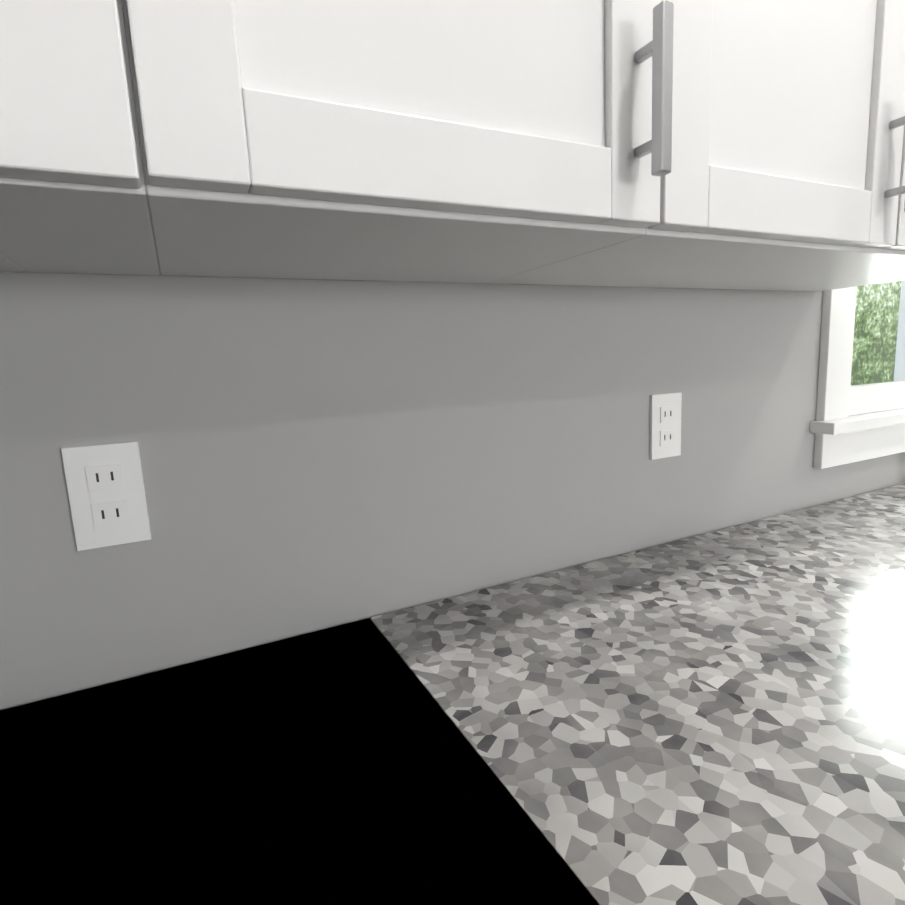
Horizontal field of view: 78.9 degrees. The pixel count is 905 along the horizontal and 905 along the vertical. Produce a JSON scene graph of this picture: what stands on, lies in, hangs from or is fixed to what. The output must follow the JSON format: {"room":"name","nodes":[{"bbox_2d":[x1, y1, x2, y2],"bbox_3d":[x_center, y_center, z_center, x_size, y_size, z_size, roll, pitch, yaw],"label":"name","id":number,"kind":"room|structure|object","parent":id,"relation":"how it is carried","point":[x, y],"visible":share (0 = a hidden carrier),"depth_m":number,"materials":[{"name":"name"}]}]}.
{"room":"kitchen","nodes":[
{"label":"kitchen","id":0,"kind":"room"},
{"bbox_2d":[0,271,904,709],"bbox_3d":[2.859,-0.613,2.231,8.330,2.750,0.140,-7,10,-26],"label":"wall","id":1,"kind":"structure","parent":0,"point":[318,455],"depth_m":0.74,"materials":[{"name":"grey paint"}]},
{"bbox_2d":[0,0,67,272],"bbox_3d":[-0.500,-0.528,0.277,0.325,0.774,0.368,-7,10,-26],"label":"upper cabinet","id":2,"kind":"object","parent":1,"relation":"attached to","point":[31,226],"depth_m":0.30,"materials":[{"name":"white paint"}]},
{"bbox_2d":[61,441,150,550],"bbox_3d":[-0.386,0.048,0.617,0.072,0.115,0.008,-7,10,-26],"label":"outlet","id":3,"kind":"object","parent":1,"relation":"attached to","point":[106,493],"visible":1,"depth_m":0.61,"materials":[{"name":"white plastic"}]},
{"bbox_2d":[92,0,739,284],"bbox_3d":[-0.058,-0.587,0.514,0.480,0.774,0.325,-7,10,-26],"label":"upper cabinet","id":4,"kind":"object","parent":1,"relation":"attached to","point":[728,144],"depth_m":0.42,"materials":[{"name":"white paint"}]},
{"bbox_2d":[649,392,681,459],"bbox_3d":[0.384,-0.048,0.988,0.072,0.115,0.008,-7,10,-26],"label":"outlet","id":5,"kind":"object","parent":1,"relation":"attached to","point":[665,428],"visible":1,"depth_m":0.98,"materials":[{"name":"white plastic"}]},
{"bbox_2d":[568,0,904,290],"bbox_3d":[0.430,-0.648,0.749,0.851,0.774,0.325,-7,10,-26],"label":"upper cabinet","id":6,"kind":"object","parent":1,"relation":"attached to","point":[818,169],"depth_m":0.61,"materials":[{"name":"white paint"}]},
{"bbox_2d":[810,286,904,468],"bbox_3d":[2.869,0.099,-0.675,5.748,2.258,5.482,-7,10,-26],"label":"window frame","id":7,"kind":"structure","parent":1,"relation":"attached to","point":[843,436],"depth_m":1.19,"materials":[{"name":"white paint"}]},
{"bbox_2d":[849,280,904,405],"bbox_3d":[1.092,-0.602,1.356,0.602,0.942,0.060,-7,10,-26],"label":"window","id":8,"kind":"structure","parent":1,"relation":"in","point":[874,392],"depth_m":1.37,"materials":[{"name":"white paint"}]},
{"bbox_3d":[3.404,1.764,-3.784,13.080,0.100,11.880,-7,10,-26],"label":"floor","id":9,"kind":"structure","parent":0,"visible":0},
{"bbox_2d":[0,483,904,904],"bbox_3d":[1.130,0.585,1.088,3.693,0.909,0.638,-7,10,-26],"label":"countertop","id":10,"kind":"structure","parent":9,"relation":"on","point":[714,717],"depth_m":0.47,"materials":[{"name":"grey stone"}]},
{"label":"outside","id":11,"kind":"structure","parent":0,"visible":0},
{"bbox_2d":[851,281,900,385],"bbox_3d":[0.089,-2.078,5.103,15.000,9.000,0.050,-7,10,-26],"label":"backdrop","id":12,"kind":"structure","parent":11,"point":[878,359],"depth_m":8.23,"materials":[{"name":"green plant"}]}
]}

